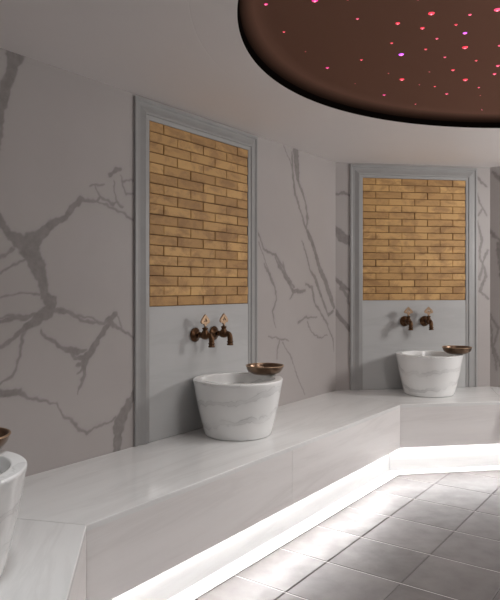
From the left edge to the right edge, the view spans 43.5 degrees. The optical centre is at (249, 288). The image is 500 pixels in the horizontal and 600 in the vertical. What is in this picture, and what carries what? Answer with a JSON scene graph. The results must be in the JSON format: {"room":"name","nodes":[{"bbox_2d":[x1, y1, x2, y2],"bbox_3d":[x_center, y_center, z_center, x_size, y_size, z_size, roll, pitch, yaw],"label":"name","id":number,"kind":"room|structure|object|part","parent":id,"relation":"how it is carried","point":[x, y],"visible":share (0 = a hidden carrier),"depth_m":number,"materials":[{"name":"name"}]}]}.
{"room":"spa","nodes":[
{"label":"spa","id":0,"kind":"room"},
{"bbox_2d":[0,48,335,476],"bbox_3d":[-0.330,0.153,3.626,0.120,2.274,3.240,0,0,36],"label":"wall","id":1,"kind":"structure","parent":0,"point":[67,138],"depth_m":2.92,"materials":[{"name":"stone"}]},
{"bbox_2d":[134,96,257,446],"bbox_3d":[-0.266,-0.087,3.595,0.020,1.770,1.072,0,0,36],"label":"wall panel","id":2,"kind":"object","parent":1,"relation":"attached to","point":[196,178],"visible":1,"depth_m":3.47,"materials":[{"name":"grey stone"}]},
{"bbox_3d":[-0.270,0.448,3.598,0.008,0.702,0.867,0,0,36],"label":"splash panel","id":3,"kind":"part","parent":2,"relation":"part of","materials":[{"name":"stone"}]},
{"bbox_3d":[-0.269,-0.387,3.597,0.010,0.966,0.867,0,0,36],"label":"brick panel","id":4,"kind":"part","parent":2,"relation":"part of","materials":[{"name":"brick"}]},
{"bbox_2d":[190,314,214,347],"bbox_3d":[-0.255,0.236,3.489,0.144,0.180,0.082,0,0,36],"label":"tap","id":5,"kind":"object","parent":2,"relation":"attached to","point":[195,334],"visible":1,"depth_m":3.48,"materials":[{"name":"brown metal"}]},
{"bbox_3d":[-0.249,0.182,3.485,0.014,0.072,0.072,0,0,36],"label":"handle","id":6,"kind":"part","parent":5,"relation":"part of","materials":[{"name":"brown metal"}]},
{"bbox_3d":[-0.218,0.286,3.463,0.053,0.080,0.037,0,0,36],"label":"spout","id":7,"kind":"part","parent":5,"relation":"part of","materials":[{"name":"brown metal"}]},
{"bbox_2d":[209,313,232,344],"bbox_3d":[-0.157,0.236,3.624,0.144,0.180,0.082,0,0,36],"label":"tap","id":8,"kind":"object","parent":2,"relation":"attached to","point":[223,332],"visible":0.99,"depth_m":3.61,"materials":[{"name":"brown metal"}]},
{"bbox_3d":[-0.151,0.182,3.620,0.014,0.072,0.072,0,0,36],"label":"handle","id":9,"kind":"part","parent":8,"relation":"part of","materials":[{"name":"brown metal"}]},
{"bbox_3d":[-0.120,0.286,3.598,0.053,0.080,0.037,0,0,36],"label":"spout","id":10,"kind":"part","parent":8,"relation":"part of","materials":[{"name":"brown metal"}]},
{"bbox_2d":[0,0,499,166],"bbox_3d":[1.778,-1.025,2.100,5.117,0.083,5.117,0,0,36],"label":"ceiling","id":11,"kind":"structure","parent":0,"point":[191,56],"depth_m":2.86,"materials":[{"name":"white paint"}]},
{"bbox_2d":[196,470,499,599],"bbox_3d":[2.232,1.315,2.727,9.677,0.050,12.027,0,0,36],"label":"floor","id":12,"kind":"structure","parent":0,"point":[433,536],"depth_m":3.07,"materials":[{"name":"grey tile"}]},
{"bbox_2d":[0,519,85,599],"bbox_3d":[-0.809,1.045,1.686,0.643,0.490,1.300,0,0,-9],"label":"bench","id":13,"kind":"object","parent":12,"relation":"on","point":[46,560],"visible":1,"depth_m":1.85,"materials":[{"name":"white stone"}]},
{"bbox_2d":[0,450,26,577],"bbox_3d":[-0.865,0.647,1.698,0.494,0.305,0.494,0,0,-8],"label":"basin","id":14,"kind":"object","parent":13,"relation":"on","point":[13,466],"visible":1,"depth_m":1.68,"materials":[{"name":"white stone"}]},
{"bbox_2d":[0,427,10,447],"bbox_3d":[-0.838,0.467,1.890,0.221,0.054,0.221,0,0,38],"label":"metal bowl","id":15,"kind":"object","parent":14,"relation":"on","point":[5,433],"visible":1,"depth_m":1.90,"materials":[{"name":"brown metal"}]},
{"bbox_3d":[-0.505,0.960,1.735,0.025,0.275,0.788,0,0,-9],"label":"fascia panel","id":16,"kind":"part","parent":13,"relation":"part of","materials":[{"name":"stone"}]},
{"bbox_2d":[17,391,399,599],"bbox_3d":[-0.019,1.045,3.401,0.643,0.490,3.236,0,0,36],"label":"bench","id":17,"kind":"object","parent":12,"relation":"on","point":[176,517],"visible":0.91,"depth_m":2.83,"materials":[{"name":"white stone"}]},
{"bbox_3d":[-0.183,0.960,2.650,0.025,0.275,1.315,0,0,36],"label":"fascia panel","id":18,"kind":"part","parent":17,"relation":"part of","materials":[{"name":"stone"}]},
{"bbox_3d":[-0.019,0.811,3.401,0.643,0.022,3.236,0,0,36],"label":"seat","id":19,"kind":"part","parent":17,"relation":"part of","materials":[{"name":"stone"}]},
{"bbox_2d":[193,372,282,440],"bbox_3d":[-0.066,0.647,3.450,0.494,0.305,0.494,0,0,7],"label":"basin","id":20,"kind":"object","parent":17,"relation":"on","point":[233,406],"visible":0.98,"depth_m":3.27,"materials":[{"name":"white stone"}]},
{"bbox_2d":[246,363,283,374],"bbox_3d":[0.085,0.467,3.600,0.221,0.054,0.221,0,0,0],"label":"metal bowl","id":21,"kind":"object","parent":20,"relation":"on","point":[254,368],"visible":1,"depth_m":3.53,"materials":[{"name":"orange metal"}]},
{"bbox_3d":[0.617,0.960,3.754,0.025,0.275,1.407,0,0,36],"label":"fascia panel","id":22,"kind":"part","parent":17,"relation":"part of","materials":[{"name":"stone"}]},
{"bbox_2d":[336,386,499,474],"bbox_3d":[1.364,1.045,4.687,1.300,0.490,0.643,0,0,-9],"label":"bench","id":23,"kind":"object","parent":12,"relation":"on","point":[459,432],"visible":0.74,"depth_m":4.41,"materials":[{"name":"white stone"}]},
{"bbox_3d":[1.364,0.811,4.687,1.300,0.022,0.643,0,0,-9],"label":"seat","id":24,"kind":"part","parent":23,"relation":"part of","materials":[{"name":"stone"}]},
{"bbox_2d":[396,350,463,397],"bbox_3d":[1.358,0.647,4.753,0.494,0.305,0.494,0,0,45],"label":"basin","id":25,"kind":"object","parent":23,"relation":"on","point":[423,373],"visible":0.94,"depth_m":4.57,"materials":[{"name":"white stone"}]},
{"bbox_2d":[442,345,472,353],"bbox_3d":[1.559,0.467,4.722,0.221,0.054,0.221,0,0,-23],"label":"metal bowl","id":26,"kind":"object","parent":25,"relation":"on","point":[450,349],"visible":1,"depth_m":4.66,"materials":[{"name":"orange metal"}]},
{"bbox_3d":[1.412,0.960,4.382,0.788,0.275,0.025,0,0,-9],"label":"fascia panel","id":27,"kind":"part","parent":23,"relation":"part of","materials":[{"name":"stone"}]},
{"bbox_2d":[490,386,499,396],"bbox_3d":[3.079,1.045,3.897,3.236,0.490,0.643,0,0,36],"label":"bench","id":28,"kind":"object","parent":12,"relation":"on","point":[496,389],"visible":0.71,"depth_m":4.93,"materials":[{"name":"white stone"}]},
{"bbox_2d":[336,162,489,389],"bbox_3d":[1.303,0.153,5.065,1.304,2.274,0.120,0,0,-9],"label":"wall","id":29,"kind":"structure","parent":0,"point":[342,169],"depth_m":4.92,"materials":[{"name":"stone"}]},
{"bbox_2d":[350,164,476,389],"bbox_3d":[1.314,-0.087,4.996,1.072,1.770,0.019,0,0,-9],"label":"wall panel","id":30,"kind":"object","parent":29,"relation":"attached to","point":[413,232],"visible":1,"depth_m":4.99,"materials":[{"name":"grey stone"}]},
{"bbox_2d":[400,307,412,329],"bbox_3d":[1.238,0.236,4.912,0.082,0.180,0.144,0,0,-9],"label":"tap","id":31,"kind":"object","parent":30,"relation":"attached to","point":[405,320],"visible":1,"depth_m":4.90,"materials":[{"name":"brown metal"}]},
{"bbox_3d":[1.240,0.182,4.905,0.072,0.072,0.014,0,0,-9],"label":"handle","id":32,"kind":"part","parent":31,"relation":"part of","materials":[{"name":"brown metal"}]},
{"bbox_3d":[1.246,0.286,4.868,0.037,0.080,0.053,0,0,-9],"label":"spout","id":33,"kind":"part","parent":31,"relation":"part of","materials":[{"name":"brown metal"}]},
{"bbox_3d":[1.314,-0.387,5.000,0.867,0.966,0.010,0,0,-9],"label":"brick panel","id":34,"kind":"part","parent":30,"relation":"part of","materials":[{"name":"brick"}]},
{"bbox_3d":[1.313,0.448,5.001,0.867,0.702,0.008,0,0,-9],"label":"splash panel","id":35,"kind":"part","parent":30,"relation":"part of","materials":[{"name":"stone"}]},
{"bbox_2d":[420,307,433,329],"bbox_3d":[1.404,0.236,4.939,0.082,0.180,0.144,0,0,-9],"label":"tap","id":36,"kind":"object","parent":30,"relation":"attached to","point":[425,320],"visible":1,"depth_m":4.93,"materials":[{"name":"brown metal"}]},
{"bbox_3d":[1.405,0.182,4.932,0.072,0.072,0.014,0,0,-9],"label":"handle","id":37,"kind":"part","parent":36,"relation":"part of","materials":[{"name":"brown metal"}]},
{"bbox_3d":[1.411,0.286,4.894,0.037,0.080,0.053,0,0,-9],"label":"spout","id":38,"kind":"part","parent":36,"relation":"part of","materials":[{"name":"brown metal"}]},
{"bbox_2d":[490,166,499,386],"bbox_3d":[3.304,0.153,4.207,3.240,2.274,0.120,0,0,36],"label":"wall","id":39,"kind":"structure","parent":0,"point":[494,171],"depth_m":5.08,"materials":[{"name":"stone"}]}
]}

